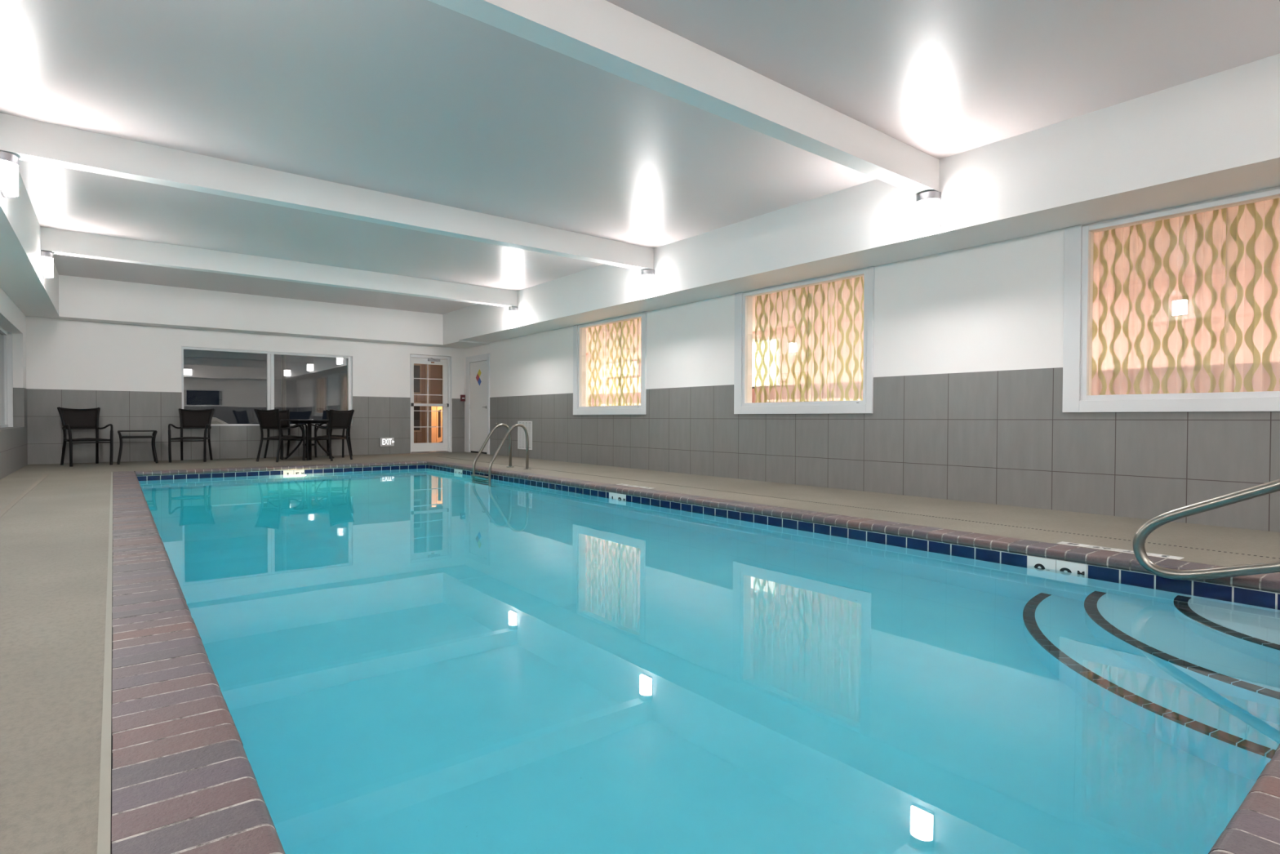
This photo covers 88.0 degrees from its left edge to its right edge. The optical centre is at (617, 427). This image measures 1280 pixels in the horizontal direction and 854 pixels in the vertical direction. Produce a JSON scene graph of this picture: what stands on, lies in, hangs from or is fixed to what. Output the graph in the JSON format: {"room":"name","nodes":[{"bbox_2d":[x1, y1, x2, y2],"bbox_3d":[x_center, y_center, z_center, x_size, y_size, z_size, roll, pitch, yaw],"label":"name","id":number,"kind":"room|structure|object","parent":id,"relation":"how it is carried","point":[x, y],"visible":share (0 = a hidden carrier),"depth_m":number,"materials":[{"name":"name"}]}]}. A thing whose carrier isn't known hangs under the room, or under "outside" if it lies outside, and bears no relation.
{"room":"indoor swimming pool","nodes":[
{"label":"indoor swimming pool","id":0,"kind":"room"},
{"bbox_2d":[0,286,27,479],"bbox_3d":[-4.431,-0.828,3.703,0.320,3.084,17.680,0,1,-37],"label":"wall","id":1,"kind":"structure","parent":0,"point":[13,440],"depth_m":10.16,"materials":[{"name":"paint"}]},
{"bbox_2d":[0,326,13,427],"bbox_3d":[-8.493,-0.730,9.003,0.110,1.474,3.432,0,1,-37],"label":"window","id":2,"kind":"structure","parent":1,"relation":"in","point":[6,338],"depth_m":10.27,"materials":[{"name":"paint"}]},
{"bbox_2d":[0,168,59,318],"bbox_3d":[-4.134,-2.043,3.914,0.439,0.659,17.688,0,1,-37],"label":"soffit","id":3,"kind":"structure","parent":0,"point":[21,280],"depth_m":7.38,"materials":[{"name":"paint"}]},
{"bbox_2d":[0,151,19,198],"bbox_3d":[-4.702,-1.947,5.123,0.119,0.310,0.206,0,1,-37],"label":"wall sconce","id":4,"kind":"object","parent":3,"relation":"attached to","point":[9,162],"visible":1,"depth_m":5.07,"materials":[{"name":"glass"}]},
{"bbox_2d":[40,250,53,279],"bbox_3d":[-6.997,-1.996,8.140,0.119,0.310,0.206,0,1,-37],"label":"wall sconce","id":5,"kind":"object","parent":3,"relation":"attached to","point":[46,257],"visible":1,"depth_m":8.07,"materials":[{"name":"glass"}]},
{"bbox_2d":[211,417,227,423],"bbox_3d":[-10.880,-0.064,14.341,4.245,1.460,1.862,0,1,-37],"label":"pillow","id":6,"kind":"object","parent":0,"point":[214,420],"visible":0.02,"depth_m":14.73,"materials":[{"name":"grey fabric"}]},
{"bbox_2d":[25,315,464,464],"bbox_3d":[-6.719,-0.965,13.168,8.100,3.084,0.160,0,1,-37],"label":"wall","id":7,"kind":"structure","parent":0,"point":[132,373],"depth_m":11.93,"materials":[{"name":"paint"}]},
{"bbox_2d":[181,346,352,426],"bbox_3d":[-6.802,-0.774,13.078,3.015,1.457,0.128,0,1,-37],"label":"window","id":8,"kind":"structure","parent":7,"relation":"in","point":[270,355],"depth_m":13.04,"materials":[{"name":"paint"}]},
{"bbox_2d":[379,437,394,446],"bbox_3d":[-4.995,0.304,14.371,0.305,0.180,0.048,0,1,-37],"label":"exit sign","id":9,"kind":"object","parent":7,"relation":"attached to","point":[384,442],"visible":1,"depth_m":14.34,"materials":[{"name":"white plastic"}]},
{"bbox_2d":[409,354,452,453],"bbox_3d":[-4.195,-0.539,14.974,0.968,2.200,0.314,0,1,-37],"label":"door","id":10,"kind":"structure","parent":7,"relation":"in","point":[446,362],"depth_m":15.09,"materials":[{"name":"paint"}]},
{"bbox_2d":[460,395,465,401],"bbox_3d":[-3.591,-0.696,15.410,0.104,0.150,0.066,0,1,-37],"label":"fire alarm box","id":11,"kind":"object","parent":7,"relation":"attached to","point":[462,397],"visible":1,"depth_m":15.38,"materials":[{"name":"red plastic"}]},
{"bbox_2d":[58,275,443,346],"bbox_3d":[-6.590,-2.166,12.890,6.519,0.675,0.423,0,1,-37],"label":"soffit","id":12,"kind":"structure","parent":0,"point":[80,299],"depth_m":12.26,"materials":[{"name":"paint"}]},
{"bbox_2d":[413,363,442,443],"bbox_3d":[-4.263,-1.155,22.774,7.200,3.580,0.360,0,1,-37],"label":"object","id":13,"kind":"object","parent":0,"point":[435,371],"visible":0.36,"depth_m":21.17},
{"bbox_2d":[429,406,442,442],"bbox_3d":[-4.251,0.014,16.243,0.682,1.420,0.120,0,1,-37],"label":"porch railing","id":14,"kind":"object","parent":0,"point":[433,415],"visible":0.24,"depth_m":16.06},
{"bbox_2d":[435,340,489,348],"bbox_3d":[-3.453,-1.853,14.739,0.707,0.029,1.288,0,1,-37],"label":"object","id":15,"kind":"object","parent":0,"point":[458,344],"visible":0.93,"depth_m":14.58,"materials":[{"name":"paint"}]},
{"bbox_2d":[0,0,1279,314],"bbox_3d":[-1.316,-2.451,6.052,8.100,0.120,17.990,0,1,-37],"label":"ceiling","id":16,"kind":"structure","parent":0,"point":[426,100],"depth_m":4.79,"materials":[{"name":"paint"}]},
{"bbox_2d":[40,226,517,306],"bbox_3d":[-4.449,-2.318,10.073,6.519,0.279,0.165,0,1,-37],"label":"ceiling beam","id":17,"kind":"structure","parent":16,"relation":"attached to","point":[55,241],"depth_m":9.44,"materials":[{"name":"paint"}]},
{"bbox_2d":[0,112,653,271],"bbox_3d":[-2.154,-2.268,7.056,6.519,0.279,0.165,0,1,-37],"label":"ceiling beam","id":18,"kind":"structure","parent":16,"relation":"attached to","point":[28,140],"depth_m":6.21,"materials":[{"name":"paint"}]},
{"bbox_2d":[427,0,938,195],"bbox_3d":[0.203,-2.218,3.958,6.519,0.279,0.165,0,1,-37],"label":"ceiling beam","id":19,"kind":"structure","parent":16,"relation":"attached to","point":[602,34],"depth_m":4.10,"materials":[{"name":"paint"}]},
{"bbox_2d":[0,451,1279,853],"bbox_3d":[-1.255,0.868,6.083,8.100,0.350,17.980,0,1,-37],"label":"floor","id":20,"kind":"structure","parent":0,"point":[54,541],"depth_m":3.78,"materials":[{"name":"beige concrete"}]},
{"bbox_2d":[0,473,48,517],"bbox_3d":[-4.362,0.702,4.547,0.045,0.004,11.500,0,1,-37],"label":"trim","id":21,"kind":"structure","parent":20,"relation":"on","point":[22,495],"depth_m":6.45,"materials":[{"name":"beige concrete"}]},
{"bbox_2d":[57,406,113,466],"bbox_3d":[-8.667,0.133,10.795,0.623,0.947,0.608,1,1,36],"label":"armchair","id":22,"kind":"object","parent":20,"relation":"on","point":[71,419],"visible":1,"depth_m":10.85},
{"bbox_2d":[97,471,112,853],"bbox_3d":[-3.631,0.877,4.753,0.019,0.352,11.798,0,1,-37],"label":"drain","id":23,"kind":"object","parent":20,"relation":"attached to","point":[104,843],"depth_m":1.65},
{"bbox_2d":[110,475,113,853],"bbox_3d":[-3.623,0.879,4.760,0.003,0.346,11.798,0,1,-37],"label":"trim","id":24,"kind":"structure","parent":20,"relation":"attached to","point":[113,475],"depth_m":1.61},
{"bbox_2d":[116,430,158,464],"bbox_3d":[-8.170,0.321,11.281,0.558,0.559,0.534,0,1,-37],"label":"side table","id":25,"kind":"object","parent":20,"relation":"on","point":[153,437],"visible":1,"depth_m":11.16,"materials":[{"name":"black metal"}]},
{"bbox_2d":[168,408,214,462],"bbox_3d":[-7.587,0.123,11.830,0.608,0.947,0.623,0,1,-18],"label":"armchair","id":26,"kind":"object","parent":20,"relation":"on","point":[188,419],"visible":1,"depth_m":12.00,"materials":[{"name":"black wicker"}]},
{"bbox_2d":[253,408,305,462],"bbox_3d":[-6.080,0.127,11.939,0.608,0.947,0.623,1,1,21],"label":"armchair","id":27,"kind":"object","parent":20,"relation":"on","point":[268,419],"visible":1,"depth_m":11.74,"materials":[{"name":"black wicker"}]},
{"bbox_2d":[262,408,306,459],"bbox_3d":[-6.442,0.113,12.840,0.623,0.947,0.608,1,1,30],"label":"armchair","id":28,"kind":"object","parent":20,"relation":"on","point":[284,415],"visible":0.41,"depth_m":13.05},
{"bbox_2d":[280,419,333,459],"bbox_3d":[-5.875,0.217,12.649,1.020,0.765,1.020,0,1,-37],"label":"round table","id":29,"kind":"object","parent":20,"relation":"on","point":[294,421],"visible":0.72,"depth_m":12.49,"materials":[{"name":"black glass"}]},
{"bbox_2d":[306,408,354,461],"bbox_3d":[-5.316,0.125,12.290,0.623,0.947,0.608,1,1,23],"label":"armchair","id":30,"kind":"object","parent":20,"relation":"on","point":[337,419],"visible":1,"depth_m":12.15,"materials":[{"name":"black wicker"}]},
{"bbox_2d":[314,409,354,457],"bbox_3d":[-5.687,0.109,13.344,0.608,0.947,0.623,0,1,-3],"label":"armchair","id":31,"kind":"object","parent":20,"relation":"on","point":[327,412],"visible":0.46,"depth_m":13.24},
{"bbox_2d":[471,423,531,479],"bbox_3d":[-1.803,0.849,10.234,0.752,1.835,0.674,0,1,-37],"label":"pool ladder","id":32,"kind":"object","parent":20,"relation":"attached to","point":[508,433],"visible":0.68,"depth_m":10.19,"materials":[{"name":"metal"}]},
{"bbox_2d":[617,484,653,488],"bbox_3d":[0.205,0.674,7.681,0.090,0.004,0.610,0,1,-37],"label":"marker","id":33,"kind":"object","parent":20,"relation":"on","point":[617,484],"visible":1,"depth_m":7.67,"materials":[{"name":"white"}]},
{"bbox_2d":[136,464,1279,605],"bbox_3d":[-1.724,1.668,6.217,4.655,1.842,11.720,0,1,-37],"label":"pool tile border","id":34,"kind":"object","parent":20,"relation":"in","point":[1216,589],"visible":0.04,"depth_m":4.92,"materials":[{"name":"tile"}]},
{"bbox_2d":[111,471,285,853],"bbox_3d":[-3.520,0.731,4.836,0.257,0.061,11.804,0,1,-37],"label":"coping","id":35,"kind":"object","parent":34,"relation":"on","point":[184,780],"visible":0.98,"depth_m":1.66,"materials":[{"name":"brick"}]},
{"bbox_2d":[135,460,426,475],"bbox_3d":[-5.222,0.643,10.807,4.266,0.061,0.236,0,1,-37],"label":"coping","id":36,"kind":"object","parent":34,"relation":"on","point":[146,473],"visible":1,"depth_m":10.51,"materials":[{"name":"brick"}]},
{"bbox_2d":[283,469,304,474],"bbox_3d":[-5.213,0.750,10.682,0.314,0.145,0.006,0,1,-37],"label":"depth marker","id":37,"kind":"object","parent":34,"relation":"attached to","point":[300,471],"visible":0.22,"depth_m":10.68,"materials":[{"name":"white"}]},
{"bbox_2d":[453,468,462,473],"bbox_3d":[-2.629,0.756,10.942,0.006,0.145,0.314,0,1,-37],"label":"depth marker","id":38,"kind":"object","parent":34,"relation":"attached to","point":[460,471],"visible":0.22,"depth_m":10.93,"materials":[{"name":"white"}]},
{"bbox_2d":[608,492,626,500],"bbox_3d":[0.000,0.813,7.486,0.006,0.145,0.314,0,1,-37],"label":"depth marker","id":39,"kind":"object","parent":34,"relation":"attached to","point":[615,495],"visible":0.48,"depth_m":7.48,"materials":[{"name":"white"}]},
{"bbox_2d":[138,467,1279,853],"bbox_3d":[-1.724,1.675,6.217,4.315,1.728,11.380,0,1,-37],"label":"pool water","id":40,"kind":"object","parent":34,"relation":"in","point":[424,660],"visible":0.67,"depth_m":2.27,"materials":[{"name":"blue liquid"}]},
{"bbox_2d":[423,460,1279,592],"bbox_3d":[0.070,0.707,7.567,0.236,0.061,11.804,0,1,-37],"label":"coping","id":41,"kind":"object","parent":34,"relation":"on","point":[1270,582],"visible":0.94,"depth_m":4.67,"materials":[{"name":"brick"}]},
{"bbox_2d":[1027,555,1086,574],"bbox_3d":[2.650,0.870,4.003,0.006,0.145,0.314,0,1,-37],"label":"depth marker","id":42,"kind":"object","parent":34,"relation":"attached to","point":[1068,566],"visible":0.51,"depth_m":3.99,"materials":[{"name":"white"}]},
{"bbox_2d":[1208,743,1279,853],"bbox_3d":[1.780,0.794,1.602,4.266,0.061,0.236,0,1,-37],"label":"coping","id":43,"kind":"object","parent":34,"relation":"on","point":[1254,828],"visible":1,"depth_m":1.29,"materials":[{"name":"brick"}]},
{"bbox_2d":[439,456,1279,559],"bbox_3d":[0.436,0.672,8.140,0.018,0.005,13.610,0,1,-37],"label":"trim","id":44,"kind":"structure","parent":20,"relation":"on","point":[439,456],"depth_m":5.45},
{"bbox_2d":[1057,541,1183,559],"bbox_3d":[3.011,0.735,3.993,0.090,0.004,0.610,0,1,-37],"label":"marker","id":45,"kind":"object","parent":20,"relation":"on","point":[1061,542],"visible":0.98,"depth_m":3.99,"materials":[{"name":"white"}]},
{"bbox_2d":[1132,479,1279,580],"bbox_3d":[3.381,0.259,2.859,0.130,1.087,1.881,0,1,-37],"label":"handrail","id":46,"kind":"object","parent":20,"relation":"on","point":[1140,538],"visible":1,"depth_m":3.36,"materials":[{"name":"metal"}]},
{"bbox_2d":[443,53,1279,343],"bbox_3d":[1.512,-2.085,8.208,0.708,0.650,17.688,0,1,-37],"label":"soffit","id":47,"kind":"structure","parent":0,"point":[1216,135],"depth_m":5.61,"materials":[{"name":"paint"}]},
{"bbox_2d":[508,306,518,325],"bbox_3d":[-1.903,-2.030,12.014,0.119,0.310,0.206,0,1,-37],"label":"wall sconce","id":48,"kind":"object","parent":47,"relation":"attached to","point":[513,311],"visible":1,"depth_m":11.96,"materials":[{"name":"metal"}]},
{"bbox_2d":[640,269,654,294],"bbox_3d":[0.392,-1.981,8.997,0.119,0.310,0.206,0,1,-37],"label":"wall sconce","id":49,"kind":"object","parent":47,"relation":"attached to","point":[647,276],"visible":1,"depth_m":8.94,"materials":[{"name":"glass"}]},
{"bbox_2d":[915,191,941,231],"bbox_3d":[2.748,-1.931,5.900,0.119,0.310,0.206,0,1,-37],"label":"wall sconce","id":50,"kind":"object","parent":47,"relation":"attached to","point":[928,203],"visible":1,"depth_m":5.85,"materials":[{"name":"glass"}]},
{"bbox_2d":[464,186,1279,532],"bbox_3d":[1.799,-0.872,8.536,0.150,3.084,17.830,0,1,-37],"label":"wall","id":51,"kind":"structure","parent":0,"point":[968,354],"depth_m":6.59,"materials":[{"name":"paint"}]},
{"bbox_2d":[465,353,489,453],"bbox_3d":[-3.136,-0.534,14.919,0.142,2.200,1.187,0,1,-37],"label":"door","id":52,"kind":"structure","parent":51,"relation":"in","point":[477,396],"depth_m":14.94,"materials":[{"name":"paint"}]},
{"bbox_2d":[475,368,483,385],"bbox_3d":[-3.086,-1.133,14.836,0.003,0.377,0.377,0,1,-37],"label":"placard","id":53,"kind":"object","parent":52,"relation":"attached to","point":[479,376],"visible":1,"depth_m":14.83},
{"bbox_2d":[517,421,532,449],"bbox_3d":[-1.841,0.144,13.198,0.012,0.564,0.560,0,1,-37],"label":"air vent","id":54,"kind":"object","parent":51,"relation":"in","point":[528,424],"visible":0.9,"depth_m":13.20,"materials":[{"name":"grey plastic"}]},
{"bbox_2d":[573,311,646,414],"bbox_3d":[-0.151,-1.012,10.998,0.072,1.583,2.005,0,1,-37],"label":"window","id":55,"kind":"structure","parent":51,"relation":"in","point":[578,409],"depth_m":11.09,"materials":[{"name":"paint"}]},
{"bbox_2d":[733,266,874,413],"bbox_3d":[2.170,-0.962,7.946,0.072,1.583,1.995,0,1,-37],"label":"window","id":56,"kind":"structure","parent":51,"relation":"in","point":[741,406],"depth_m":7.87,"materials":[{"name":"paint"}]},
{"bbox_2d":[1062,188,1279,412],"bbox_3d":[4.469,-0.912,4.924,0.072,1.583,2.000,0,1,-37],"label":"window","id":57,"kind":"structure","parent":51,"relation":"in","point":[1077,278],"depth_m":5.55,"materials":[{"name":"paint"}]},
{"bbox_2d":[586,261,1279,406],"bbox_3d":[3.092,-0.592,9.788,3.421,2.500,17.050,0,1,-37],"label":"curtains","id":58,"kind":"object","parent":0,"point":[1262,291],"depth_m":8.03,"materials":[{"name":"fabric"}]},
{"bbox_2d":[606,359,639,378],"bbox_3d":[0.141,-1.441,16.293,0.034,0.420,1.300,0,1,-37],"label":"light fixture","id":59,"kind":"object","parent":58,"relation":"attached to","point":[635,361],"visible":0.5,"depth_m":16.16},
{"bbox_2d":[751,335,781,388],"bbox_3d":[2.771,-1.255,12.831,0.040,0.960,0.960,0,1,-37],"label":"window","id":60,"kind":"structure","parent":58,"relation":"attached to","point":[773,341],"depth_m":12.65,"materials":[{"name":"white glass"}]},
{"bbox_2d":[588,361,1279,406],"bbox_3d":[4.360,-0.061,10.761,0.030,1.420,16.850,0,1,-37],"label":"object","id":61,"kind":"structure","parent":58,"relation":"attached to","point":[1260,381],"depth_m":8.03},
{"bbox_2d":[586,197,1279,353],"bbox_3d":[3.097,-1.892,9.770,3.421,0.100,17.050,0,1,-37],"label":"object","id":62,"kind":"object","parent":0,"point":[1263,246],"depth_m":7.08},
{"bbox_2d":[587,321,623,406],"bbox_3d":[-0.222,-0.882,11.457,0.050,1.910,1.043,0,1,-37],"label":"sheer curtain","id":63,"kind":"object","parent":62,"relation":"hanging from","point":[615,323],"visible":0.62,"depth_m":11.46,"materials":[{"name":"white fabric"}]},
{"bbox_2d":[618,317,641,405],"bbox_3d":[0.270,-0.870,10.753,0.053,1.910,0.796,0,1,-37],"label":"sheer curtain","id":64,"kind":"object","parent":62,"relation":"hanging from","point":[631,321],"visible":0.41,"depth_m":10.89,"materials":[{"name":"white fabric"}]},
{"bbox_2d":[754,285,812,402],"bbox_3d":[2.093,-0.832,8.413,0.049,1.910,0.911,0,1,-37],"label":"sheer curtain","id":65,"kind":"object","parent":62,"relation":"hanging from","point":[797,328],"visible":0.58,"depth_m":8.39,"materials":[{"name":"white fabric"}]},
{"bbox_2d":[807,276,863,401],"bbox_3d":[2.597,-0.820,7.694,0.053,1.910,0.922,0,1,-37],"label":"sheer curtain","id":66,"kind":"object","parent":62,"relation":"hanging from","point":[857,279],"visible":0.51,"depth_m":7.71,"materials":[{"name":"white fabric"}]},
{"bbox_2d":[1091,207,1231,395],"bbox_3d":[4.331,-0.784,5.473,0.053,1.910,1.121,0,1,-37],"label":"sheer curtain","id":67,"kind":"object","parent":62,"relation":"hanging from","point":[1208,233],"visible":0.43,"depth_m":5.35,"materials":[{"name":"white fabric"}]},
{"bbox_2d":[1223,198,1279,391],"bbox_3d":[4.942,-0.770,4.612,0.052,1.910,1.069,0,1,-37],"label":"sheer curtain","id":68,"kind":"object","parent":62,"relation":"hanging from","point":[1268,228],"visible":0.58,"depth_m":4.91,"materials":[{"name":"white fabric"}]},
{"bbox_3d":[3.088,0.708,9.805,3.421,0.100,17.050,0,1,-37],"label":"floor","id":69,"kind":"structure","parent":0,"visible":0},
{"bbox_2d":[600,403,640,406],"bbox_3d":[0.459,0.019,14.925,0.680,1.120,2.060,0,1,-37],"label":"countertop","id":70,"kind":"structure","parent":69,"relation":"on","point":[628,404],"depth_m":14.65,"materials":[{"name":"white"}]},
{"bbox_2d":[766,398,860,402],"bbox_3d":[3.304,0.080,11.185,0.680,1.120,1.460,0,1,-37],"label":"countertop","id":71,"kind":"structure","parent":69,"relation":"on","point":[812,399],"depth_m":10.84,"materials":[{"name":"white"}]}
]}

